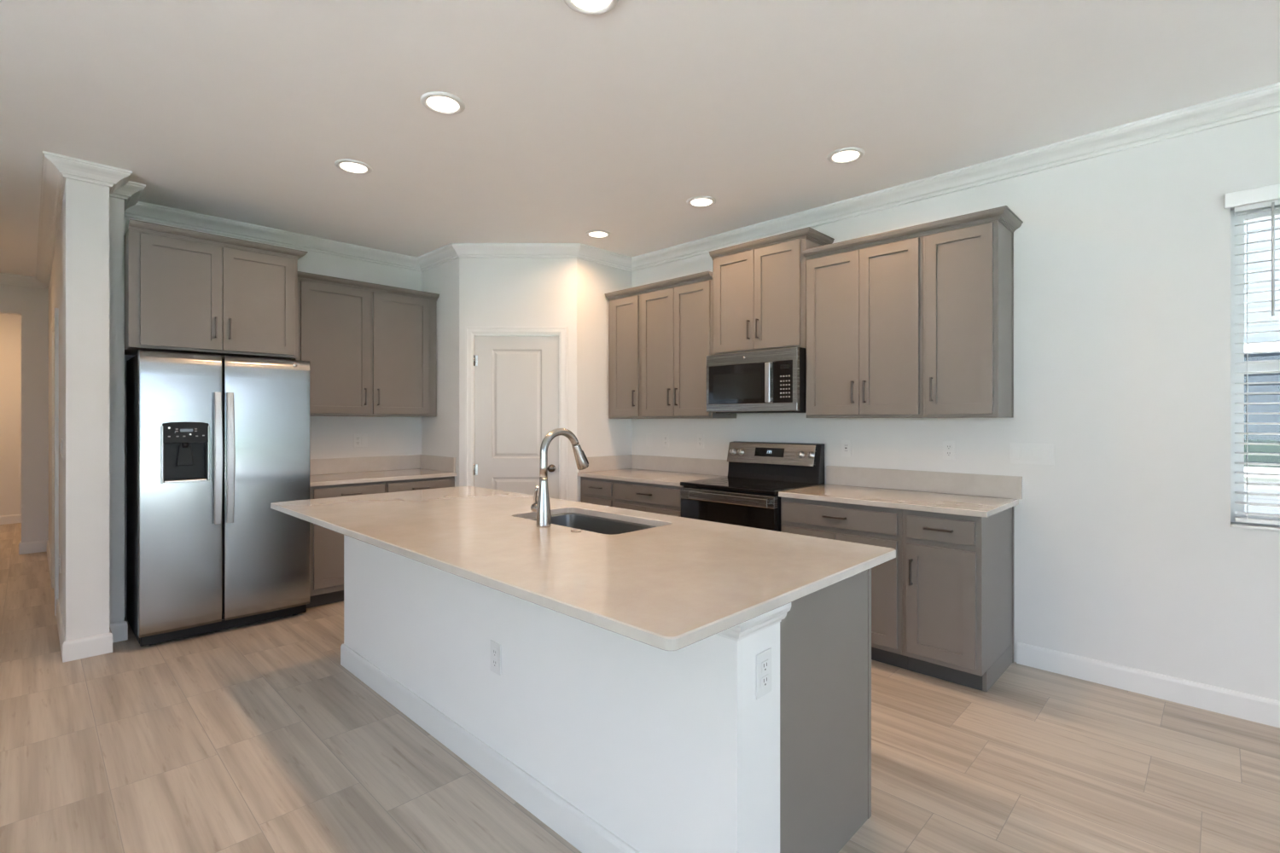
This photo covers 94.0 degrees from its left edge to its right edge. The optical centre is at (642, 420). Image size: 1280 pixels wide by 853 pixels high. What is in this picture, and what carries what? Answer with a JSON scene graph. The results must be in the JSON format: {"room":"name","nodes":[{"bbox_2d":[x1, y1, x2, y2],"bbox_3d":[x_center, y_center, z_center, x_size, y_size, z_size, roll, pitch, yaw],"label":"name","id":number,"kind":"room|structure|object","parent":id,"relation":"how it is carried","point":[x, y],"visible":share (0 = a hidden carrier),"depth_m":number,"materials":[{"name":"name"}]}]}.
{"room":"kitchen","nodes":[
{"label":"kitchen","id":0,"kind":"room"},
{"bbox_2d":[0,313,21,516],"bbox_3d":[-8.533,-0.052,7.605,0.120,2.805,1.970,0,0,44],"label":"wall","id":1,"kind":"structure","parent":0,"point":[10,325],"depth_m":7.80,"materials":[{"name":"paint"}]},
{"bbox_2d":[0,514,21,524],"bbox_3d":[-8.565,1.293,7.476,0.014,0.115,1.500,0,0,44],"label":"baseboard","id":2,"kind":"structure","parent":1,"relation":"attached to","point":[14,519],"depth_m":7.79,"materials":[{"name":"wood"}]},
{"bbox_2d":[0,283,48,542],"bbox_3d":[-6.704,-0.052,5.670,0.120,2.805,1.500,0,0,44],"label":"wall","id":3,"kind":"structure","parent":0,"point":[32,304],"depth_m":6.09,"materials":[{"name":"paint"}]},
{"bbox_2d":[0,273,47,289],"bbox_3d":[-6.628,-1.407,5.596,0.092,0.094,1.500,0,0,44],"label":"trim","id":4,"kind":"structure","parent":3,"relation":"attached to","point":[10,279],"depth_m":5.99,"materials":[{"name":"wood"}]},
{"bbox_2d":[18,540,46,554],"bbox_3d":[-6.250,1.293,6.128,0.134,0.115,0.209,0,0,44],"label":"baseboard","id":5,"kind":"structure","parent":3,"relation":"attached to","point":[37,546],"depth_m":6.08,"materials":[{"name":"wood"}]},
{"bbox_2d":[48,178,124,640],"bbox_3d":[-4.636,-0.052,4.892,4.172,2.805,0.265,0,0,44],"label":"wall","id":6,"kind":"structure","parent":0,"point":[86,285],"depth_m":3.45,"materials":[{"name":"paint"}]},
{"bbox_2d":[46,540,51,581],"bbox_3d":[-5.473,1.293,5.510,1.870,0.115,0.014,0,0,44],"label":"baseboard","id":7,"kind":"structure","parent":6,"relation":"attached to","point":[49,555],"depth_m":5.49,"materials":[{"name":"wood"}]},
{"bbox_2d":[35,152,65,289],"bbox_3d":[-4.684,-1.407,4.690,4.144,0.094,0.092,0,0,44],"label":"trim","id":8,"kind":"structure","parent":6,"relation":"attached to","point":[53,182],"depth_m":4.08,"materials":[{"name":"wood"}]},
{"bbox_2d":[51,308,58,616],"bbox_3d":[-4.423,0.285,4.488,1.026,2.130,0.019,0,0,44],"label":"door","id":9,"kind":"structure","parent":6,"relation":"in","point":[55,322],"depth_m":4.14,"materials":[{"name":"wood"}]},
{"bbox_2d":[58,553,60,573],"bbox_3d":[-3.788,0.930,3.879,0.070,0.115,0.008,0,0,44],"label":"wall outlet","id":10,"kind":"object","parent":6,"relation":"attached to","point":[60,554],"visible":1,"depth_m":3.86,"materials":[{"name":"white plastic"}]},
{"bbox_2d":[60,438,62,457],"bbox_3d":[-3.594,0.171,3.691,0.070,0.115,0.008,0,0,44],"label":"light switch","id":11,"kind":"object","parent":6,"relation":"attached to","point":[61,439],"visible":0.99,"depth_m":3.67,"materials":[{"name":"white plastic"}]},
{"bbox_2d":[42,151,132,186],"bbox_3d":[-3.134,-1.407,3.378,0.092,0.094,0.366,0,0,44],"label":"trim","id":12,"kind":"structure","parent":6,"relation":"attached to","point":[71,168],"depth_m":3.37,"materials":[{"name":"wood"}]},
{"bbox_2d":[55,599,127,663],"bbox_3d":[-3.540,1.293,3.829,1.146,0.115,0.293,0,0,44],"label":"baseboard","id":13,"kind":"structure","parent":6,"relation":"attached to","point":[78,648],"depth_m":3.43,"materials":[{"name":"wood"}]},
{"bbox_2d":[109,173,131,194],"bbox_3d":[-3.109,-1.407,3.544,0.288,0.094,0.092,0,0,44],"label":"trim","id":14,"kind":"structure","parent":6,"relation":"attached to","point":[123,182],"depth_m":3.54,"materials":[{"name":"wood"}]},
{"bbox_2d":[109,180,145,199],"bbox_3d":[-3.151,-1.407,3.643,0.189,0.094,0.059,0,0,-1],"label":"trim","id":15,"kind":"structure","parent":6,"relation":"attached to","point":[124,192],"depth_m":3.64,"materials":[{"name":"wood"}]},
{"bbox_2d":[124,186,145,210],"bbox_3d":[-3.263,-1.407,3.809,0.484,0.094,0.092,0,0,44],"label":"trim","id":16,"kind":"structure","parent":6,"relation":"attached to","point":[133,200],"depth_m":3.79,"materials":[{"name":"wood"}]},
{"bbox_2d":[124,216,421,622],"bbox_3d":[-2.756,-0.052,4.787,0.150,2.805,2.202,0,0,44],"label":"wall","id":17,"kind":"structure","parent":0,"point":[331,437],"depth_m":5.00,"materials":[{"name":"paint"}]},
{"bbox_2d":[124,219,308,360],"bbox_3d":[-2.904,-0.809,4.060,0.649,0.745,0.948,0,0,44],"label":"upper cabinet","id":18,"kind":"object","parent":17,"relation":"attached to","point":[187,291],"visible":0.98,"depth_m":3.79,"materials":[{"name":"grey paint"}]},
{"bbox_2d":[124,201,421,271],"bbox_3d":[-2.707,-1.407,4.663,0.092,0.094,2.092,0,0,44],"label":"trim","id":19,"kind":"structure","parent":17,"relation":"attached to","point":[144,211],"depth_m":4.50,"materials":[{"name":"wood"}]},
{"bbox_2d":[353,433,367,448],"bbox_3d":[-2.386,0.171,5.054,0.008,0.115,0.116,0,0,44],"label":"wall outlet","id":20,"kind":"object","parent":17,"relation":"attached to","point":[359,440],"visible":1,"depth_m":5.05,"materials":[{"name":"white plastic"}]},
{"bbox_2d":[291,271,439,417],"bbox_3d":[-2.278,-0.568,4.917,0.353,1.067,1.114,0,0,44],"label":"upper cabinet","id":21,"kind":"object","parent":17,"relation":"attached to","point":[370,349],"visible":0.96,"depth_m":4.78,"materials":[{"name":"grey paint"}]},
{"bbox_2d":[310,454,455,475],"bbox_3d":[-2.180,0.373,4.823,0.624,0.126,1.126,0,0,44],"label":"backsplash","id":22,"kind":"structure","parent":17,"relation":"attached to","point":[329,466],"depth_m":5.10,"materials":[{"name":"white stone"}]},
{"bbox_2d":[421,257,459,487],"bbox_3d":[-1.729,-0.052,5.248,0.680,2.805,0.110,0,0,44],"label":"wall","id":23,"kind":"structure","parent":0,"point":[440,433],"depth_m":5.13,"materials":[{"name":"paint"}]},
{"bbox_2d":[416,243,459,271],"bbox_3d":[-1.786,-1.407,5.163,0.717,0.094,0.092,0,0,44],"label":"trim","id":24,"kind":"structure","parent":23,"relation":"attached to","point":[445,253],"depth_m":5.13,"materials":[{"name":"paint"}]},
{"bbox_2d":[459,257,576,501],"bbox_3d":[-1.034,-0.052,5.033,0.980,2.805,0.110,0,0,-1],"label":"wall","id":25,"kind":"structure","parent":0,"point":[493,291],"depth_m":4.98,"materials":[{"name":"paint"}]},
{"bbox_2d":[451,243,580,257],"bbox_3d":[-1.033,-1.407,4.932,1.056,0.094,0.092,0,0,-1],"label":"trim","id":26,"kind":"structure","parent":25,"relation":"attached to","point":[463,250],"depth_m":4.93,"materials":[{"name":"wood"}]},
{"bbox_2d":[465,325,567,500],"bbox_3d":[-1.047,0.282,5.005,0.848,2.136,0.165,0,0,-1],"label":"door","id":27,"kind":"structure","parent":25,"relation":"in","point":[516,376],"depth_m":4.99,"materials":[{"name":"wood"}]},
{"bbox_2d":[576,257,631,502],"bbox_3d":[-0.359,-0.052,5.253,0.110,2.805,0.645,0,0,44],"label":"wall","id":28,"kind":"structure","parent":0,"point":[597,435],"depth_m":5.13,"materials":[{"name":"paint"}]},
{"bbox_2d":[577,243,631,271],"bbox_3d":[-0.300,-1.407,5.168,0.092,0.094,0.683,0,0,44],"label":"trim","id":29,"kind":"structure","parent":28,"relation":"attached to","point":[585,252],"depth_m":5.14,"materials":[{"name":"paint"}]},
{"bbox_2d":[0,0,1279,277],"bbox_3d":[-1.972,-1.514,1.385,18.260,0.120,8.742,0,0,44],"label":"ceiling","id":30,"kind":"structure","parent":0,"point":[572,124],"depth_m":2.66,"materials":[{"name":"paint"}]},
{"bbox_2d":[334,158,372,174],"bbox_3d":[-1.651,-1.450,3.414,0.196,0.010,0.196,0,0,44],"label":"recessed light","id":31,"kind":"object","parent":30,"relation":"in","point":[352,166],"visible":1,"depth_m":3.40,"materials":[{"name":"plastic"}]},
{"bbox_2d":[419,91,465,115],"bbox_3d":[-0.912,-1.450,2.732,0.196,0.010,0.196,0,0,44],"label":"recessed light","id":32,"kind":"object","parent":30,"relation":"in","point":[445,103],"visible":1,"depth_m":2.72,"materials":[{"name":"plastic"}]},
{"bbox_2d":[564,0,618,15],"bbox_3d":[-0.175,-1.450,2.038,0.196,0.010,0.196,0,0,44],"label":"recessed light","id":33,"kind":"object","parent":30,"relation":"in","point":[584,7],"visible":1,"depth_m":2.08,"materials":[{"name":"plastic"}]},
{"bbox_2d":[585,229,610,238],"bbox_3d":[-0.342,-1.450,4.643,0.196,0.010,0.196,0,0,44],"label":"recessed light","id":34,"kind":"object","parent":30,"relation":"in","point":[598,234],"visible":1,"depth_m":4.63,"materials":[{"name":"plastic"}]},
{"bbox_2d":[686,196,715,207],"bbox_3d":[0.393,-1.450,3.956,0.196,0.010,0.196,0,0,44],"label":"recessed light","id":35,"kind":"object","parent":30,"relation":"in","point":[696,201],"visible":1,"depth_m":3.95,"materials":[{"name":"plastic"}]},
{"bbox_2d":[826,146,864,163],"bbox_3d":[1.116,-1.450,3.269,0.196,0.010,0.196,0,0,44],"label":"recessed light","id":36,"kind":"object","parent":30,"relation":"in","point":[845,155],"visible":1,"depth_m":3.26,"materials":[{"name":"plastic"}]},
{"bbox_2d":[0,523,1279,852],"bbox_3d":[-1.972,1.411,1.385,18.260,0.120,8.742,0,0,44],"label":"floor","id":37,"kind":"structure","parent":0,"point":[257,737],"depth_m":2.36,"materials":[{"name":"brown wood"}]},
{"bbox_2d":[127,350,310,646],"bbox_3d":[-2.834,0.470,4.013,0.755,1.759,0.910,0,0,44],"label":"refrigerator","id":38,"kind":"object","parent":37,"relation":"on","point":[213,441],"visible":0.99,"depth_m":3.73,"materials":[{"name":"silver metal"}]},
{"bbox_2d":[306,481,385,608],"bbox_3d":[-2.369,0.908,4.603,0.658,0.883,0.538,0,0,44],"label":"base cabinet","id":39,"kind":"object","parent":37,"relation":"on","point":[327,546],"visible":0.38,"depth_m":4.31,"materials":[{"name":"grey paint"}]},
{"bbox_2d":[310,468,456,487],"bbox_3d":[-2.174,0.452,4.818,0.639,0.030,1.126,0,0,44],"label":"countertop","id":40,"kind":"structure","parent":39,"relation":"on","point":[390,475],"depth_m":4.73,"materials":[{"name":"white stone"}]},
{"bbox_2d":[385,476,454,493],"bbox_3d":[-1.979,0.908,5.005,0.658,0.883,0.580,0,0,44],"label":"base cabinet","id":41,"kind":"object","parent":37,"relation":"on","point":[443,482],"visible":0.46,"depth_m":4.78,"materials":[{"name":"grey paint"}]},
{"bbox_2d":[580,477,614,507],"bbox_3d":[-0.173,0.908,5.061,0.414,0.883,0.658,0,0,44],"label":"base cabinet","id":42,"kind":"object","parent":37,"relation":"on","point":[593,491],"visible":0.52,"depth_m":4.83,"materials":[{"name":"grey paint"}]},
{"bbox_2d":[340,535,871,852],"bbox_3d":[-0.430,0.908,2.672,2.692,0.884,0.864,0,0,44],"label":"kitchen island","id":43,"kind":"object","parent":37,"relation":"on","point":[616,743],"visible":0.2,"depth_m":1.85,"materials":[{"name":"paint"}]},
{"bbox_2d":[490,640,501,675],"bbox_3d":[-0.547,0.885,2.225,0.070,0.115,0.008,0,0,44],"label":"wall outlet","id":44,"kind":"object","parent":43,"relation":"attached to","point":[496,648],"visible":1,"depth_m":2.22,"materials":[{"name":"white plastic"}]},
{"bbox_2d":[492,648,497,657],"bbox_3d":[-0.548,0.866,2.224,0.033,0.028,0.003,0,0,44],"label":"receptacle","id":45,"kind":"object","parent":44,"relation":"attached to","point":[494,650],"depth_m":2.22,"materials":[{"name":"white plastic"}]},
{"bbox_2d":[492,658,497,668],"bbox_3d":[-0.548,0.905,2.224,0.033,0.028,0.003,0,0,44],"label":"receptacle","id":46,"kind":"object","parent":44,"relation":"attached to","point":[494,660],"depth_m":2.22,"materials":[{"name":"white plastic"}]},
{"bbox_2d":[270,485,896,651],"bbox_3d":[-0.553,0.451,2.595,2.835,0.029,1.166,0,0,44],"label":"island countertop","id":47,"kind":"structure","parent":43,"relation":"on","point":[679,583],"depth_m":1.95,"materials":[{"name":"white stone"}]},
{"bbox_2d":[530,428,588,527],"bbox_3d":[-0.348,0.234,2.547,0.097,0.404,0.265,0,0,44],"label":"kitchen faucet","id":48,"kind":"object","parent":47,"relation":"on","point":[542,507],"visible":1,"depth_m":2.45,"materials":[{"name":"silver metal"}]},
{"bbox_2d":[570,529,581,532],"bbox_3d":[-0.260,0.433,2.348,0.042,0.006,0.042,0,0,44],"label":"button","id":49,"kind":"object","parent":47,"relation":"on","point":[573,530],"visible":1,"depth_m":2.34,"materials":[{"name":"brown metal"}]},
{"bbox_2d":[527,512,657,535],"bbox_3d":[-0.237,0.577,2.644,0.748,0.220,0.423,0,0,44],"label":"sink","id":50,"kind":"object","parent":47,"relation":"in","point":[594,524],"visible":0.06,"depth_m":2.89,"materials":[{"name":"metal"}]},
{"bbox_2d":[756,647,771,699],"bbox_3d":[0.318,0.658,1.552,0.008,0.115,0.070,0,0,44],"label":"wall outlet","id":51,"kind":"object","parent":43,"relation":"attached to","point":[763,659],"visible":1,"depth_m":1.55,"materials":[{"name":"white plastic"}]},
{"bbox_2d":[761,659,768,673],"bbox_3d":[0.319,0.639,1.551,0.003,0.028,0.033,0,0,44],"label":"receptacle","id":52,"kind":"object","parent":51,"relation":"attached to","point":[765,663],"depth_m":1.55,"materials":[{"name":"white plastic"}]},
{"bbox_2d":[761,674,768,688],"bbox_3d":[0.319,0.678,1.551,0.003,0.028,0.033,0,0,44],"label":"receptacle","id":53,"kind":"object","parent":51,"relation":"attached to","point":[765,677],"depth_m":1.55,"materials":[{"name":"white plastic"}]},
{"bbox_2d":[614,480,683,517],"bbox_3d":[0.234,0.908,4.667,0.718,0.883,0.658,0,0,44],"label":"base cabinet","id":54,"kind":"object","parent":37,"relation":"on","point":[660,499],"visible":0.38,"depth_m":4.44,"materials":[{"name":"grey paint"}]},
{"bbox_2d":[577,468,727,487],"bbox_3d":[0.092,0.452,4.818,1.140,0.030,0.639,0,0,44],"label":"countertop","id":55,"kind":"structure","parent":54,"relation":"on","point":[665,478],"depth_m":4.73,"materials":[{"name":"white stone"}]},
{"bbox_2d":[680,441,824,531],"bbox_3d":[0.752,0.756,4.125,0.761,1.190,0.711,0,0,44],"label":"range","id":56,"kind":"object","parent":37,"relation":"on","point":[748,497],"visible":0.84,"depth_m":4.08,"materials":[{"name":"black paint"}]},
{"bbox_2d":[680,477,824,494],"bbox_3d":[0.759,0.442,4.132,0.759,0.027,0.647,0,0,44],"label":"cooktop","id":57,"kind":"object","parent":56,"relation":"in","point":[732,485],"depth_m":4.03,"materials":[{"name":"black glass"}]},
{"bbox_2d":[780,496,907,669],"bbox_3d":[1.312,0.908,3.620,0.730,0.883,0.658,0,0,44],"label":"base cabinet","id":58,"kind":"object","parent":37,"relation":"on","point":[881,526],"visible":0.4,"depth_m":3.26,"materials":[{"name":"grey paint"}]},
{"bbox_2d":[778,483,1019,517],"bbox_3d":[1.466,0.452,3.485,1.144,0.030,0.639,0,0,44],"label":"countertop","id":59,"kind":"structure","parent":58,"relation":"on","point":[976,506],"depth_m":3.31,"materials":[{"name":"white stone"}]},
{"bbox_2d":[901,506,1014,692],"bbox_3d":[1.713,0.908,3.232,0.384,0.884,0.658,0,0,44],"label":"base cabinet","id":60,"kind":"object","parent":37,"relation":"on","point":[958,571],"visible":0.98,"depth_m":3.03,"materials":[{"name":"grey paint"}]},
{"bbox_2d":[631,111,1279,701],"bbox_3d":[3.725,-0.052,1.843,10.720,2.805,0.150,0,0,44],"label":"wall","id":61,"kind":"structure","parent":0,"point":[1128,553],"depth_m":3.02,"materials":[{"name":"paint"}]},
{"bbox_2d":[608,294,640,418],"bbox_3d":[-0.063,-0.539,5.168,0.392,1.045,0.353,0,0,44],"label":"upper cabinet","id":62,"kind":"object","parent":61,"relation":"attached to","point":[624,313],"visible":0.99,"depth_m":5.06,"materials":[{"name":"grey paint"}]},
{"bbox_2d":[579,454,728,476],"bbox_3d":[0.097,0.373,4.823,1.140,0.126,0.624,0,0,44],"label":"backsplash","id":63,"kind":"structure","parent":61,"relation":"attached to","point":[712,467],"depth_m":5.10,"materials":[{"name":"white stone"}]},
{"bbox_2d":[663,434,669,447],"bbox_3d":[0.204,0.172,5.150,0.070,0.115,0.008,0,0,44],"label":"wall outlet","id":64,"kind":"object","parent":61,"relation":"attached to","point":[666,437],"visible":1,"depth_m":5.14,"materials":[{"name":"white plastic"}]},
{"bbox_2d":[640,279,736,418],"bbox_3d":[0.345,-0.539,4.772,0.744,1.045,0.353,0,0,44],"label":"upper cabinet","id":65,"kind":"object","parent":61,"relation":"attached to","point":[677,322],"visible":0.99,"depth_m":4.65,"materials":[{"name":"grey paint"}]},
{"bbox_2d":[604,270,712,300],"bbox_3d":[0.098,-1.075,4.799,1.136,0.054,0.049,0,0,44],"label":"crown molding","id":66,"kind":"structure","parent":65,"relation":"attached to","point":[706,276],"depth_m":4.74,"materials":[{"name":"grey paint"}]},
{"bbox_2d":[697,434,703,448],"bbox_3d":[0.477,0.171,4.885,0.070,0.115,0.008,0,0,44],"label":"wall outlet","id":67,"kind":"object","parent":61,"relation":"attached to","point":[700,437],"visible":1,"depth_m":4.88,"materials":[{"name":"white plastic"}]},
{"bbox_2d":[709,226,834,354],"bbox_3d":[0.903,-0.859,4.231,0.808,0.766,0.354,0,0,44],"label":"upper cabinet","id":68,"kind":"object","parent":61,"relation":"attached to","point":[759,286],"visible":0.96,"depth_m":4.11,"materials":[{"name":"grey paint"}]},
{"bbox_2d":[706,347,806,413],"bbox_3d":[0.862,-0.264,4.221,0.738,0.420,0.420,0,0,44],"label":"microwave","id":69,"kind":"object","parent":68,"relation":"attached to","point":[773,381],"visible":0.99,"depth_m":4.04,"materials":[{"name":"black paint"}]},
{"bbox_2d":[841,439,851,456],"bbox_3d":[1.374,0.185,4.014,0.070,0.115,0.008,0,0,44],"label":"wall outlet","id":70,"kind":"object","parent":61,"relation":"attached to","point":[846,444],"visible":1,"depth_m":4.01,"materials":[{"name":"white plastic"}]},
{"bbox_2d":[843,442,848,453],"bbox_3d":[1.373,0.185,4.013,0.033,0.066,0.003,0,0,44],"label":"receptacle","id":71,"kind":"object","parent":70,"relation":"attached to","point":[846,445],"depth_m":4.01,"materials":[{"name":"white plastic"}]},
{"bbox_2d":[806,236,923,418],"bbox_3d":[1.419,-0.539,3.729,0.728,1.045,0.353,0,0,44],"label":"upper cabinet","id":72,"kind":"object","parent":61,"relation":"attached to","point":[864,305],"visible":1,"depth_m":3.60,"materials":[{"name":"grey paint"}]},
{"bbox_2d":[802,205,1023,260],"bbox_3d":[1.573,-1.075,3.581,1.156,0.054,0.354,0,0,44],"label":"crown molding","id":73,"kind":"structure","parent":72,"relation":"attached to","point":[1004,215],"depth_m":3.36,"materials":[{"name":"grey paint"}]},
{"bbox_2d":[826,465,1022,499],"bbox_3d":[1.686,0.373,3.702,1.156,0.126,0.020,0,0,44],"label":"backsplash","id":74,"kind":"structure","parent":61,"relation":"attached to","point":[1002,486],"depth_m":3.63,"materials":[{"name":"white stone"}]},
{"bbox_2d":[942,441,955,459],"bbox_3d":[1.835,0.178,3.567,0.070,0.115,0.008,0,0,44],"label":"wall outlet","id":75,"kind":"object","parent":61,"relation":"attached to","point":[949,447],"visible":1,"depth_m":3.56,"materials":[{"name":"white plastic"}]},
{"bbox_2d":[946,444,951,449],"bbox_3d":[1.834,0.159,3.565,0.033,0.028,0.003,0,0,44],"label":"receptacle","id":76,"kind":"object","parent":75,"relation":"attached to","point":[948,446],"depth_m":3.56,"materials":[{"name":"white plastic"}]},
{"bbox_2d":[946,451,951,456],"bbox_3d":[1.834,0.198,3.565,0.033,0.028,0.003,0,0,44],"label":"receptacle","id":77,"kind":"object","parent":75,"relation":"attached to","point":[948,453],"depth_m":3.56,"materials":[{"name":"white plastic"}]},
{"bbox_2d":[631,82,1279,271],"bbox_3d":[3.627,-1.407,1.770,10.460,0.094,0.092,0,0,44],"label":"trim","id":78,"kind":"structure","parent":61,"relation":"attached to","point":[1263,101],"depth_m":3.29,"materials":[{"name":"wood"}]},
{"bbox_2d":[922,220,1013,418],"bbox_3d":[1.818,-0.539,3.342,0.382,1.045,0.353,0,0,44],"label":"upper cabinet","id":79,"kind":"object","parent":61,"relation":"attached to","point":[968,272],"visible":1,"depth_m":3.24,"materials":[{"name":"grey paint"}]},
{"bbox_2d":[1016,642,1279,727],"bbox_3d":[3.814,1.293,1.643,4.815,0.115,0.014,0,0,44],"label":"baseboard","id":80,"kind":"structure","parent":61,"relation":"attached to","point":[1247,706],"depth_m":2.91,"materials":[{"name":"wood"}]},
{"bbox_2d":[1230,209,1279,531],"bbox_3d":[3.121,-0.248,2.411,1.058,1.473,0.147,0,0,44],"label":"window","id":81,"kind":"structure","parent":61,"relation":"in","point":[1239,328],"depth_m":2.78,"materials":[{"name":"white plastic"}]},
{"bbox_2d":[1224,183,1279,525],"bbox_3d":[3.091,-0.286,2.379,1.098,1.502,0.095,0,0,44],"label":"window blind","id":82,"kind":"object","parent":81,"relation":"attached to","point":[1266,198],"visible":1,"depth_m":2.69,"materials":[{"name":"white plastic"}]},
{"label":"outside","id":83,"kind":"structure","parent":0,"visible":0},
{"bbox_3d":[0.000,1.611,0.000,120.000,0.120,120.000,0,0,44],"label":"lawn","id":84,"kind":"structure","parent":83,"visible":0},
{"bbox_2d":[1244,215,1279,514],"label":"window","id":85,"kind":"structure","parent":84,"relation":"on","point":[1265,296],"depth_m":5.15,"materials":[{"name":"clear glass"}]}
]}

